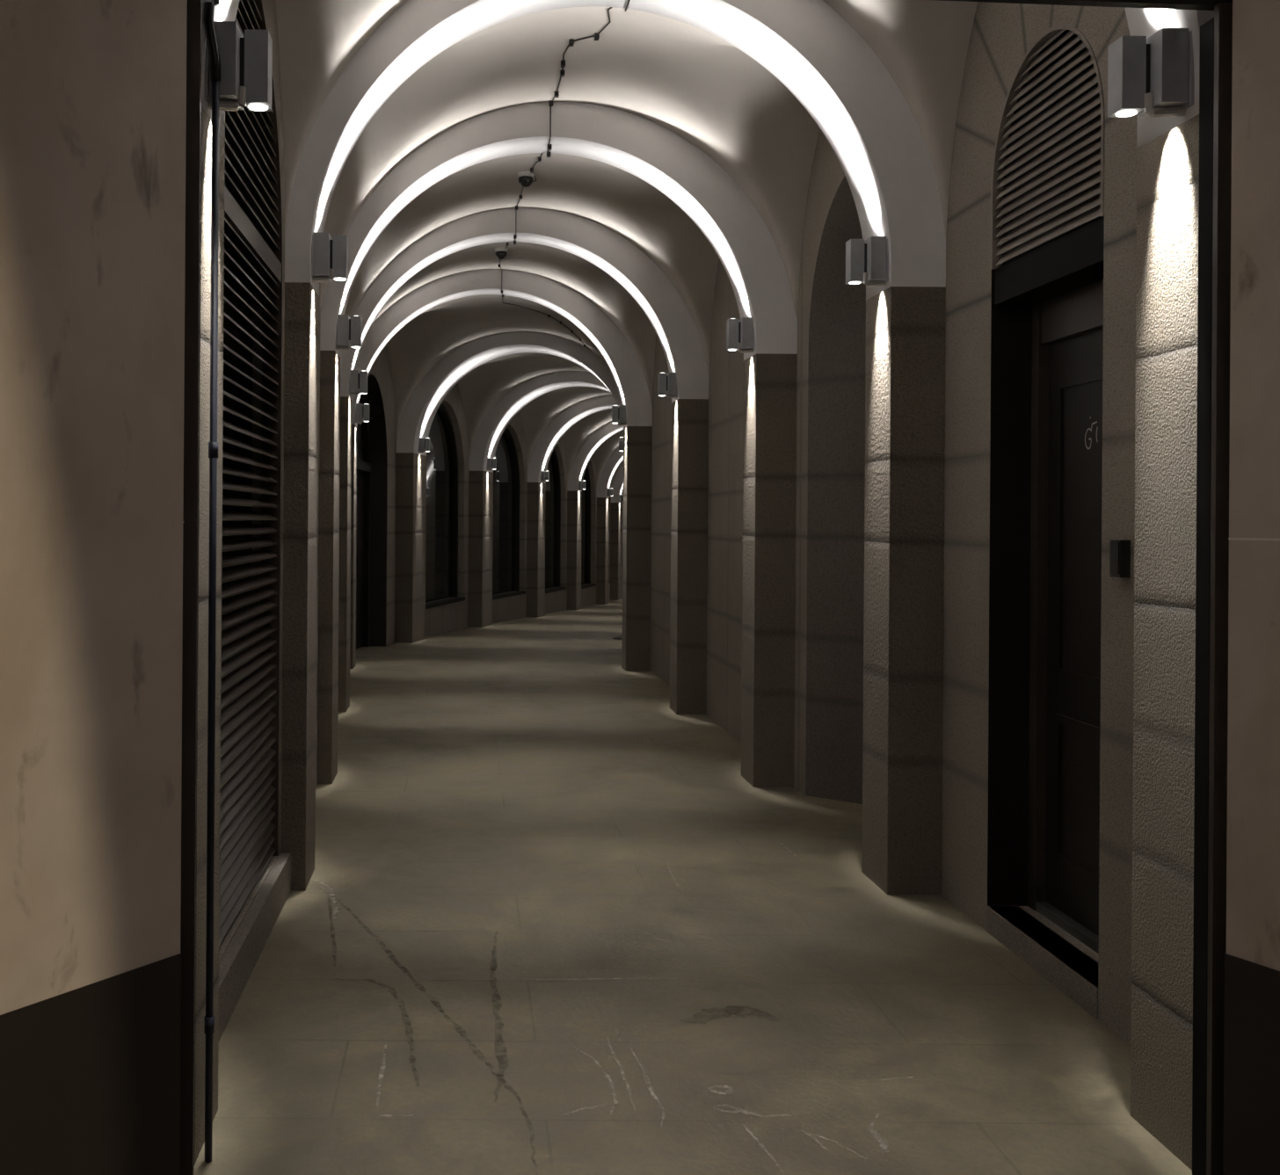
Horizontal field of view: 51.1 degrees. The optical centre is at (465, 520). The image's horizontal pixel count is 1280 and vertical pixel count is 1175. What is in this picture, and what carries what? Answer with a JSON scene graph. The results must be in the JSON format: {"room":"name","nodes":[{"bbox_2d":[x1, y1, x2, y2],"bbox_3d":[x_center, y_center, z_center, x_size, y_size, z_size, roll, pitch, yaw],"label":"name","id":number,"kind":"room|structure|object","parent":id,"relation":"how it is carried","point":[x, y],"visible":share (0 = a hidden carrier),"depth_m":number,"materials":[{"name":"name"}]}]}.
{"room":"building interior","nodes":[
{"label":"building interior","id":0,"kind":"room"},
{"bbox_2d":[0,0,187,1015],"bbox_3d":[-1.498,-1.315,2.022,0.250,4.590,2.599,0,0,36],"label":"wall","id":1,"kind":"structure","parent":0,"point":[93,92],"depth_m":2.79,"materials":[{"name":"paint"}]},
{"bbox_2d":[0,953,181,1174],"bbox_3d":[-1.515,1.300,2.021,0.254,0.640,2.599,0,0,36],"label":"baseboard","id":2,"kind":"structure","parent":1,"relation":"attached to","point":[90,1075],"depth_m":2.81,"materials":[{"name":"stone"}]},
{"bbox_2d":[0,520,183,523],"bbox_3d":[-1.406,-0.002,1.949,0.004,0.004,2.600,0,0,36],"label":"trim","id":3,"kind":"structure","parent":1,"relation":"attached to","point":[117,521],"depth_m":2.80,"materials":[{"name":"paint"}]},
{"bbox_2d":[218,0,284,961],"bbox_3d":[-0.851,-0.381,4.495,0.130,4.150,2.470,0,0,0],"label":"wall","id":4,"kind":"structure","parent":0,"point":[269,5],"depth_m":5.61,"materials":[{"name":"stone"}]},
{"bbox_2d":[218,0,283,947],"bbox_3d":[-0.859,-0.336,4.620,0.145,3.520,2.040,0,0,0],"label":"louvered shutter","id":5,"kind":"object","parent":4,"relation":"in","point":[250,643],"visible":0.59,"depth_m":5.08,"materials":[{"name":"brown metal"}]},
{"bbox_2d":[218,852,290,1040],"bbox_3d":[-0.837,1.522,4.640,0.165,0.185,2.100,0,0,0],"label":"stone sill","id":6,"kind":"structure","parent":4,"relation":"attached to","point":[237,963],"depth_m":4.66,"materials":[{"name":"grey stone"}]},
{"bbox_2d":[315,282,320,787],"bbox_3d":[-0.836,-0.381,6.850,0.001,4.150,2.342,0,0,-3],"label":"wall","id":7,"kind":"structure","parent":0,"point":[319,282],"depth_m":7.90,"materials":[{"name":"stone"}]},
{"bbox_2d":[359,345,396,647],"bbox_3d":[-1.356,-0.284,16.214,0.350,4.150,4.215,0,0,6],"label":"wall","id":8,"kind":"structure","parent":0,"point":[380,396],"depth_m":17.51,"materials":[{"name":"stone"}]},
{"bbox_2d":[355,393,371,649],"bbox_3d":[-1.424,-0.040,16.402,0.120,3.500,2.260,0,0,6],"label":"door","id":9,"kind":"structure","parent":8,"relation":"in","point":[364,466],"depth_m":17.36,"materials":[{"name":"black metal"}]},
{"bbox_2d":[425,383,469,636],"bbox_3d":[-0.565,-0.183,20.251,0.220,4.150,4.092,0,0,15],"label":"wall","id":10,"kind":"structure","parent":0,"point":[454,616],"depth_m":21.78,"materials":[{"name":"stone"}]},
{"bbox_2d":[425,403,465,609],"bbox_3d":[-0.411,-0.282,20.717,0.220,3.210,2.460,0,0,15],"label":"window","id":11,"kind":"structure","parent":10,"relation":"in","point":[441,534],"depth_m":21.16,"materials":[{"name":"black glass"}]},
{"bbox_2d":[385,294,606,434],"bbox_3d":[0.531,-1.815,16.162,3.447,1.742,3.825,0,0,6],"label":"ceiling","id":12,"kind":"structure","parent":0,"point":[422,343],"depth_m":17.17,"materials":[{"name":"paint"}]},
{"bbox_2d":[492,411,527,623],"bbox_3d":[0.520,-0.090,23.965,0.220,4.150,3.738,0,0,18],"label":"wall","id":13,"kind":"structure","parent":0,"point":[513,607],"depth_m":25.37,"materials":[{"name":"stone"}]},
{"bbox_2d":[492,427,525,600],"bbox_3d":[0.693,-0.188,24.398,0.220,3.210,2.460,0,0,18],"label":"window","id":14,"kind":"structure","parent":13,"relation":"in","point":[506,488],"depth_m":24.87,"materials":[{"name":"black glass"}]},
{"bbox_2d":[370,241,656,407],"bbox_3d":[0.317,-1.864,12.706,3.422,1.648,2.807,0,0,0],"label":"ceiling","id":15,"kind":"structure","parent":0,"point":[568,269],"depth_m":13.56,"materials":[{"name":"paint"}]},
{"bbox_2d":[494,247,507,259],"bbox_3d":[0.343,-2.607,12.850,0.124,0.122,0.124,0,0,0],"label":"dome camera","id":16,"kind":"object","parent":15,"relation":"attached to","point":[500,252],"visible":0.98,"depth_m":12.81,"materials":[{"name":"white plastic"}]},
{"bbox_2d":[498,0,630,351],"bbox_3d":[0.665,-2.477,11.739,1.100,0.406,12.031,0,0,4],"label":"cable","id":17,"kind":"object","parent":15,"relation":"attached to","point":[596,35],"visible":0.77,"depth_m":7.96,"materials":[{"name":"black plastic"}]},
{"bbox_2d":[457,352,589,458],"bbox_3d":[1.294,-1.704,20.242,3.605,1.716,3.190,0,0,13],"label":"ceiling","id":18,"kind":"structure","parent":0,"point":[481,389],"depth_m":21.35,"materials":[{"name":"paint"}]},
{"bbox_2d":[340,152,719,372],"bbox_3d":[0.475,-1.819,9.641,3.106,1.560,2.637,0,0,0],"label":"ceiling","id":19,"kind":"structure","parent":0,"point":[607,195],"depth_m":10.35,"materials":[{"name":"paint"}]},
{"bbox_2d":[517,171,534,187],"bbox_3d":[0.443,-2.526,9.750,0.124,0.122,0.124,0,0,0],"label":"dome camera","id":20,"kind":"object","parent":19,"relation":"attached to","point":[526,179],"visible":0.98,"depth_m":9.71,"materials":[{"name":"white plastic"}]},
{"bbox_2d":[544,435,567,614],"bbox_3d":[1.611,0.001,27.419,0.220,4.150,3.609,0,0,17],"label":"wall","id":21,"kind":"structure","parent":0,"point":[556,601],"depth_m":28.88,"materials":[{"name":"stone"}]},
{"bbox_2d":[545,448,566,594],"bbox_3d":[1.749,-0.098,27.764,0.220,3.210,2.460,0,0,17],"label":"window","id":22,"kind":"structure","parent":21,"relation":"in","point":[553,486],"depth_m":28.48,"materials":[{"name":"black glass"}]},
{"bbox_2d":[519,386,611,469],"bbox_3d":[2.360,-1.607,23.838,3.598,1.706,2.884,0,0,16],"label":"ceiling","id":23,"kind":"structure","parent":0,"point":[536,416],"depth_m":25.03,"materials":[{"name":"paint"}]},
{"bbox_2d":[468,370,610,472],"bbox_3d":[1.822,-1.652,22.173,3.470,1.665,0.830,0,0,13],"label":"arch","id":24,"kind":"object","parent":23,"relation":"attached to","point":[487,438],"visible":0.54,"depth_m":22.09,"materials":[{"name":"paint"}]},
{"bbox_2d":[486,458,496,471],"bbox_3d":[0.433,-0.950,22.410,0.150,0.214,0.140,0,0,13],"label":"wall lamp","id":25,"kind":"object","parent":24,"relation":"attached to","point":[491,463],"visible":1,"depth_m":22.39,"materials":[{"name":"white metal"}]},
{"bbox_2d":[320,7,820,318],"bbox_3d":[0.598,-1.801,7.006,2.962,1.525,1.947,0,0,0],"label":"ceiling","id":26,"kind":"structure","parent":0,"point":[683,78],"depth_m":7.48,"materials":[{"name":"paint"}]},
{"bbox_2d":[563,408,611,480],"bbox_3d":[3.438,-1.532,27.170,3.435,1.735,2.942,0,0,17],"label":"ceiling","id":27,"kind":"structure","parent":0,"point":[578,433],"depth_m":28.52,"materials":[{"name":"paint"}]},
{"bbox_2d":[581,453,596,607],"bbox_3d":[2.620,0.089,30.768,0.220,4.150,3.489,0,0,17],"label":"wall","id":28,"kind":"structure","parent":0,"point":[588,595],"depth_m":32.20,"materials":[{"name":"stone"}]},
{"bbox_2d":[581,465,596,589],"bbox_3d":[2.735,-0.010,31.047,0.220,3.210,2.460,0,0,17],"label":"window","id":29,"kind":"structure","parent":28,"relation":"in","point":[586,502],"depth_m":31.95,"materials":[{"name":"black glass"}]},
{"bbox_2d":[594,429,623,487],"bbox_3d":[4.437,-1.443,30.466,3.424,1.734,3.018,0,0,16],"label":"ceiling","id":30,"kind":"structure","parent":0,"point":[608,447],"depth_m":31.95,"materials":[{"name":"paint"}]},
{"bbox_2d":[608,486,610,600],"bbox_3d":[3.455,0.176,34.054,0.220,4.150,3.416,0,0,12],"label":"wall","id":31,"kind":"structure","parent":0,"point":[610,486],"depth_m":35.52,"materials":[{"name":"paint"}]},
{"bbox_2d":[610,460,623,488],"bbox_3d":[5.275,-1.355,33.777,3.558,1.735,3.003,0,0,14],"label":"ceiling","id":32,"kind":"structure","parent":0,"point":[621,465],"depth_m":35.47,"materials":[{"name":"paint"}]},
{"bbox_2d":[620,489,623,598],"bbox_3d":[5.851,0.009,36.405,4.410,4.500,0.001,0,0,14],"label":"wall","id":33,"kind":"structure","parent":0,"point":[621,504],"depth_m":36.78,"materials":[{"name":"stone"}]},
{"bbox_2d":[275,0,977,235],"bbox_3d":[0.648,-1.800,4.627,2.861,1.525,2.126,0,0,0],"label":"ceiling","id":34,"kind":"structure","parent":0,"point":[923,45],"depth_m":5.50,"materials":[{"name":"paint"}]},
{"bbox_2d":[650,334,671,685],"bbox_3d":[1.998,-0.311,12.550,0.001,4.150,3.200,0,0,0],"label":"wall","id":35,"kind":"structure","parent":0,"point":[661,460],"depth_m":13.46,"materials":[{"name":"stone"}]},
{"bbox_2d":[193,598,1192,1174],"bbox_3d":[0.986,1.948,19.500,16.000,0.686,45.000,0,0,0],"label":"floor","id":36,"kind":"structure","parent":0,"point":[548,920],"depth_m":4.62,"materials":[{"name":"concrete"}]},
{"bbox_2d":[194,106,225,1164],"bbox_3d":[-0.735,0.300,3.415,0.145,2.650,0.310,0,0,0],"label":"stone pier","id":37,"kind":"object","parent":36,"relation":"on","point":[206,168],"visible":0.17,"depth_m":3.35,"materials":[{"name":"stone"}]},
{"bbox_2d":[203,0,221,1163],"bbox_3d":[-0.636,0.148,3.267,0.030,2.895,0.058,0,0,23],"label":"conduit pipe","id":38,"kind":"object","parent":37,"relation":"attached to","point":[209,25],"visible":1,"depth_m":3.27,"materials":[{"name":"black plastic"}]},
{"bbox_2d":[281,282,319,890],"bbox_3d":[-0.743,0.300,5.860,0.122,2.650,0.360,0,0,0],"label":"stone pier","id":39,"kind":"object","parent":36,"relation":"on","point":[301,301],"visible":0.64,"depth_m":5.68,"materials":[{"name":"stone"}]},
{"bbox_2d":[317,350,340,784],"bbox_3d":[-0.855,0.299,8.150,0.105,2.650,0.360,0,0,0],"label":"stone pier","id":40,"kind":"object","parent":36,"relation":"on","point":[330,360],"visible":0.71,"depth_m":7.97,"materials":[{"name":"stone"}]},
{"bbox_2d":[337,396,351,712],"bbox_3d":[-1.045,0.298,11.130,0.115,2.650,0.360,0,0,0],"label":"stone pier","id":41,"kind":"object","parent":36,"relation":"on","point":[345,403],"visible":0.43,"depth_m":10.95,"materials":[{"name":"stone"}]},
{"bbox_2d":[349,424,356,669],"bbox_3d":[-1.310,0.296,14.280,0.215,2.650,0.360,0,0,0],"label":"stone pier","id":42,"kind":"object","parent":36,"relation":"on","point":[353,505],"visible":0.21,"depth_m":14.11,"materials":[{"name":"stone"}]},
{"bbox_2d":[394,452,426,643],"bbox_3d":[-0.787,0.397,18.656,0.265,2.656,0.880,0,0,10],"label":"stone pier","id":43,"kind":"object","parent":36,"relation":"on","point":[410,468],"visible":0.86,"depth_m":18.23,"materials":[{"name":"stone"}]},
{"bbox_2d":[396,332,621,456],"bbox_3d":[0.806,-1.753,18.378,3.480,1.665,0.880,0,0,10],"label":"arch","id":44,"kind":"object","parent":43,"relation":"on","point":[420,410],"visible":0.78,"depth_m":18.16,"materials":[{"name":"paint"}]},
{"bbox_2d":[417,437,430,453],"bbox_3d":[-0.588,-1.051,18.542,0.150,0.214,0.140,0,0,10],"label":"wall lamp","id":45,"kind":"object","parent":44,"relation":"attached to","point":[424,444],"visible":1,"depth_m":18.53,"materials":[{"name":"white metal"}]},
{"bbox_2d":[618,436,623,451],"bbox_3d":[2.173,-1.032,18.055,0.150,0.214,0.140,0,0,10],"label":"wall lamp","id":46,"kind":"object","parent":44,"relation":"attached to","point":[621,440],"visible":0.4,"depth_m":18.06,"materials":[{"name":"white metal"}]},
{"bbox_2d":[467,471,493,627],"bbox_3d":[0.246,0.499,22.533,0.255,2.658,0.830,0,0,13],"label":"stone pier","id":47,"kind":"object","parent":36,"relation":"on","point":[480,483],"visible":0.86,"depth_m":22.14,"materials":[{"name":"stone"}]},
{"bbox_2d":[526,482,545,618],"bbox_3d":[1.371,0.591,25.940,0.235,2.660,0.640,0,0,16],"label":"stone pier","id":48,"kind":"object","parent":36,"relation":"on","point":[535,506],"visible":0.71,"depth_m":25.64,"materials":[{"name":"stone"}]},
{"bbox_2d":[566,490,581,610],"bbox_3d":[2.396,0.681,29.273,0.235,2.661,0.500,0,0,17],"label":"stone pier","id":49,"kind":"object","parent":36,"relation":"on","point":[574,498],"visible":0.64,"depth_m":29.05,"materials":[{"name":"stone"}]},
{"bbox_2d":[596,497,609,604],"bbox_3d":[3.371,0.769,32.573,0.235,2.660,0.500,0,0,16],"label":"stone pier","id":50,"kind":"object","parent":36,"relation":"on","point":[602,548],"visible":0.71,"depth_m":32.34,"materials":[{"name":"stone"}]},
{"bbox_2d":[610,502,620,600],"bbox_3d":[4.061,0.856,35.871,0.235,2.659,0.500,0,0,14],"label":"stone pier","id":51,"kind":"object","parent":36,"relation":"on","point":[615,507],"visible":0.79,"depth_m":35.63,"materials":[{"name":"stone"}]},
{"bbox_2d":[612,633,622,639],"bbox_3d":[2.323,1.709,19.400,0.330,0.075,0.330,0,0,0],"label":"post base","id":52,"kind":"object","parent":36,"relation":"on","point":[620,636],"visible":0.3,"depth_m":19.33,"materials":[{"name":"black stone"}]},
{"bbox_2d":[621,426,652,671],"bbox_3d":[1.857,0.318,14.280,0.278,2.650,0.360,0,0,0],"label":"stone pier","id":53,"kind":"object","parent":36,"relation":"on","point":[637,440],"visible":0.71,"depth_m":14.10,"materials":[{"name":"stone"}]},
{"bbox_2d":[351,269,652,428],"bbox_3d":[0.304,-1.863,14.280,3.423,1.690,0.360,0,0,0],"label":"arch","id":54,"kind":"object","parent":53,"relation":"on","point":[625,367],"visible":0.82,"depth_m":14.10,"materials":[{"name":"paint"}]},
{"bbox_2d":[354,403,369,423],"bbox_3d":[-1.119,-1.149,14.200,0.150,0.214,0.140,0,0,0],"label":"wall lamp","id":55,"kind":"object","parent":54,"relation":"attached to","point":[362,410],"visible":1,"depth_m":14.18,"materials":[{"name":"white metal"}]},
{"bbox_2d":[611,405,626,425],"bbox_3d":[1.655,-1.129,14.200,0.150,0.214,0.140,0,0,0],"label":"wall lamp","id":56,"kind":"object","parent":54,"relation":"attached to","point":[619,415],"visible":1,"depth_m":14.18,"materials":[{"name":"white metal"}]},
{"bbox_2d":[669,399,708,714],"bbox_3d":[1.889,0.318,11.130,0.265,2.650,0.360,0,0,0],"label":"stone pier","id":57,"kind":"object","parent":36,"relation":"on","point":[689,417],"visible":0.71,"depth_m":10.95,"materials":[{"name":"stone"}]},
{"bbox_2d":[340,207,708,402],"bbox_3d":[0.475,-1.818,11.130,3.134,1.602,0.360,0,0,0],"label":"arch","id":58,"kind":"object","parent":57,"relation":"on","point":[669,316],"visible":0.89,"depth_m":10.95,"materials":[{"name":"paint"}]},
{"bbox_2d":[349,370,367,396],"bbox_3d":[-0.904,-1.147,11.050,0.150,0.214,0.140,0,0,0],"label":"wall lamp","id":59,"kind":"object","parent":58,"relation":"attached to","point":[358,382],"visible":0.98,"depth_m":11.03,"materials":[{"name":"white metal"}]},
{"bbox_2d":[657,372,677,398],"bbox_3d":[1.694,-1.129,11.050,0.150,0.214,0.140,0,0,0],"label":"wall lamp","id":60,"kind":"object","parent":58,"relation":"attached to","point":[667,385],"visible":1,"depth_m":11.03,"materials":[{"name":"white metal"}]},
{"bbox_2d":[180,0,1232,1174],"bbox_3d":[0.580,-0.086,3.089,2.744,3.420,0.323,0,0,0],"label":"frame","id":61,"kind":"object","parent":36,"relation":"on","point":[1216,34],"visible":0.62,"depth_m":3.12,"materials":[{"name":"black metal"}]},
{"bbox_2d":[741,353,797,787],"bbox_3d":[1.876,0.318,8.150,0.260,2.650,0.360,0,0,0],"label":"stone pier","id":62,"kind":"object","parent":36,"relation":"on","point":[769,431],"visible":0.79,"depth_m":7.97,"materials":[{"name":"stone"}]},
{"bbox_2d":[320,101,797,360],"bbox_3d":[0.564,-1.783,8.150,2.923,1.534,0.360,0,0,0],"label":"arch","id":63,"kind":"object","parent":62,"relation":"on","point":[750,257],"visible":0.88,"depth_m":7.97,"materials":[{"name":"paint"}]},
{"bbox_2d":[334,314,361,350],"bbox_3d":[-0.719,-1.146,8.070,0.150,0.214,0.140,0,0,0],"label":"wall lamp","id":64,"kind":"object","parent":63,"relation":"attached to","point":[348,331],"visible":1,"depth_m":8.04,"materials":[{"name":"white metal"}]},
{"bbox_2d":[726,317,755,353],"bbox_3d":[1.683,-1.129,8.070,0.150,0.214,0.140,0,0,0],"label":"wall lamp","id":65,"kind":"object","parent":63,"relation":"attached to","point":[740,336],"visible":1,"depth_m":8.05,"materials":[{"name":"white metal"}]},
{"bbox_2d":[861,286,945,894],"bbox_3d":[1.948,0.319,5.860,0.250,2.650,0.360,0,0,0],"label":"stone pier","id":66,"kind":"object","parent":36,"relation":"on","point":[904,490],"visible":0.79,"depth_m":5.68,"materials":[{"name":"stone"}]},
{"bbox_2d":[284,0,945,300],"bbox_3d":[0.649,-1.799,5.860,2.887,1.568,0.360,0,0,0],"label":"arch","id":67,"kind":"object","parent":66,"relation":"on","point":[876,140],"visible":0.91,"depth_m":5.68,"materials":[{"name":"paint"}]},
{"bbox_2d":[310,232,348,283],"bbox_3d":[-0.599,-1.145,5.780,0.150,0.214,0.140,0,0,0],"label":"wall lamp","id":68,"kind":"object","parent":67,"relation":"attached to","point":[329,261],"visible":1,"depth_m":5.75,"materials":[{"name":"white metal"}]},
{"bbox_2d":[845,236,888,286],"bbox_3d":[1.760,-1.129,5.780,0.150,0.214,0.140,0,0,0],"label":"wall lamp","id":69,"kind":"object","parent":67,"relation":"attached to","point":[867,261],"visible":1,"depth_m":5.76,"materials":[{"name":"white metal"}]},
{"bbox_2d":[986,906,1098,1019],"bbox_3d":[2.103,1.575,4.720,0.124,0.120,0.914,0,0,0],"label":"step","id":70,"kind":"structure","parent":36,"relation":"on","point":[1072,984],"depth_m":4.68,"materials":[{"name":"stone"}]},
{"bbox_2d":[1130,114,1199,1170],"bbox_3d":[1.935,0.319,3.415,0.255,2.650,0.310,0,0,0],"label":"stone pier","id":71,"kind":"object","parent":36,"relation":"on","point":[1167,165],"visible":0.36,"depth_m":3.41,"materials":[{"name":"stone"}]},
{"bbox_2d":[201,0,1214,148],"bbox_3d":[0.642,-1.788,3.415,2.880,1.545,0.310,0,0,0],"label":"arch","id":72,"kind":"object","parent":71,"relation":"on","point":[1146,22],"visible":0.24,"depth_m":3.41,"materials":[{"name":"paint"}]},
{"bbox_2d":[203,21,272,111],"bbox_3d":[-0.579,-1.145,3.360,0.150,0.214,0.140,0,0,0],"label":"wall lamp","id":73,"kind":"object","parent":72,"relation":"attached to","point":[246,62],"visible":0.94,"depth_m":3.35,"materials":[{"name":"white metal"}]},
{"bbox_2d":[1107,28,1194,117],"bbox_3d":[1.745,-1.129,3.360,0.150,0.214,0.140,0,0,0],"label":"wall lamp","id":74,"kind":"object","parent":72,"relation":"attached to","point":[1152,76],"visible":1,"depth_m":3.34,"materials":[{"name":"white metal"}]},
{"bbox_3d":[4.442,0.603,25.059,0.255,2.640,0.640,0,0,16],"label":"stone pier","id":75,"kind":"object","parent":36,"relation":"on","visible":0},
{"bbox_2d":[527,394,618,483],"bbox_3d":[2.927,-1.575,25.498,3.450,1.695,0.640,0,0,16],"label":"arch","id":76,"kind":"object","parent":75,"relation":"on","point":[542,451],"visible":0.44,"depth_m":25.57,"materials":[{"name":"paint"}]},
{"bbox_2d":[540,471,549,481],"bbox_3d":[1.542,-0.859,25.811,0.150,0.214,0.140,0,0,16],"label":"wall lamp","id":77,"kind":"object","parent":76,"relation":"attached to","point":[544,475],"visible":1,"depth_m":25.79,"materials":[{"name":"white metal"}]},
{"bbox_3d":[5.451,0.692,28.339,0.255,2.639,0.500,0,0,17],"label":"stone pier","id":78,"kind":"object","parent":36,"relation":"on","visible":0},
{"bbox_2d":[567,421,623,491],"bbox_3d":[3.944,-1.486,28.805,3.450,1.695,0.500,0,0,17],"label":"arch","id":79,"kind":"object","parent":78,"relation":"on","point":[585,454],"visible":0.33,"depth_m":28.99,"materials":[{"name":"paint"}]},
{"bbox_2d":[578,480,586,490],"bbox_3d":[2.565,-0.769,29.141,0.150,0.214,0.140,0,0,17],"label":"wall lamp","id":80,"kind":"object","parent":79,"relation":"attached to","point":[582,484],"visible":1,"depth_m":29.12,"materials":[{"name":"white metal"}]},
{"bbox_3d":[6.442,0.781,31.692,0.255,2.640,0.500,0,0,16],"label":"stone pier","id":81,"kind":"object","parent":36,"relation":"on","visible":0},
{"bbox_2d":[596,447,623,497],"bbox_3d":[4.926,-1.397,32.131,3.450,1.695,0.500,0,0,16],"label":"arch","id":82,"kind":"object","parent":81,"relation":"on","point":[606,477],"visible":0.26,"depth_m":32.31,"materials":[{"name":"paint"}]},
{"bbox_2d":[606,488,613,496],"bbox_3d":[3.542,-0.680,32.443,0.150,0.214,0.140,0,0,16],"label":"wall lamp","id":83,"kind":"object","parent":82,"relation":"attached to","point":[610,491],"visible":1,"depth_m":32.42,"materials":[{"name":"white metal"}]},
{"bbox_3d":[7.161,0.869,35.098,0.255,2.641,0.500,0,0,14],"label":"stone pier","id":84,"kind":"object","parent":36,"relation":"on","visible":0},
{"bbox_2d":[610,465,623,502],"bbox_3d":[5.631,-1.310,35.483,3.450,1.695,0.500,0,0,14],"label":"arch","id":85,"kind":"object","parent":84,"relation":"on","point":[618,484],"visible":0.14,"depth_m":35.60,"materials":[{"name":"paint"}]},
{"bbox_2d":[618,494,623,502],"bbox_3d":[4.236,-0.594,35.747,0.150,0.214,0.140,0,0,14],"label":"wall lamp","id":86,"kind":"object","parent":85,"relation":"attached to","point":[621,500],"visible":0.67,"depth_m":35.70,"materials":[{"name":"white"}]},
{"bbox_2d":[706,259,743,742],"bbox_3d":[2.003,-0.311,9.485,0.001,4.150,3.030,0,0,0],"label":"wall","id":87,"kind":"structure","parent":0,"point":[726,367],"depth_m":10.23,"materials":[{"name":"stone"}]},
{"bbox_2d":[793,129,865,804],"bbox_3d":[2.239,-0.359,6.856,0.420,4.150,2.341,0,0,-2],"label":"wall","id":88,"kind":"structure","parent":0,"point":[832,312],"depth_m":7.62,"materials":[{"name":"stone"}]},
{"bbox_2d":[941,1,1137,1045],"bbox_3d":[2.178,-0.360,4.495,0.240,4.150,2.470,0,0,0],"label":"wall","id":89,"kind":"structure","parent":0,"point":[988,345],"depth_m":5.18,"materials":[{"name":"stone"}]},
{"bbox_2d":[990,23,1104,269],"bbox_3d":[2.091,-1.370,4.720,0.059,0.810,0.980,0,0,0],"label":"air vent","id":90,"kind":"object","parent":89,"relation":"in","point":[1052,182],"visible":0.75,"depth_m":4.73,"materials":[{"name":"grey metal"}]},
{"bbox_2d":[994,217,1104,953],"bbox_3d":[2.180,0.265,4.720,0.228,2.500,0.920,0,0,0],"label":"door","id":91,"kind":"structure","parent":89,"relation":"in","point":[1062,280],"depth_m":4.92,"materials":[{"name":"black wood"}]},
{"bbox_2d":[1109,539,1130,577],"bbox_3d":[2.035,0.119,4.105,0.036,0.116,0.064,0,0,0],"label":"intercom box","id":92,"kind":"object","parent":89,"relation":"attached to","point":[1120,549],"visible":1,"depth_m":4.07,"materials":[{"name":"black plastic"}]},
{"bbox_2d":[1226,0,1279,971],"bbox_3d":[2.521,-1.287,1.629,0.250,4.590,3.200,0,0,-23],"label":"wall","id":93,"kind":"structure","parent":0,"point":[1253,844],"depth_m":2.99,"materials":[{"name":"paint"}]},
{"bbox_2d":[1222,953,1279,1174],"bbox_3d":[2.501,1.327,1.629,0.254,0.640,3.200,0,0,-23],"label":"baseboard","id":94,"kind":"structure","parent":93,"relation":"attached to","point":[1252,990],"depth_m":2.99,"materials":[{"name":"stone"}]},
{"bbox_2d":[1228,538,1279,540],"bbox_3d":[2.397,0.047,1.580,0.004,0.005,3.200,0,0,-23],"label":"trim","id":95,"kind":"structure","parent":93,"relation":"attached to","point":[1239,539],"depth_m":2.99,"materials":[{"name":"white plastic"}]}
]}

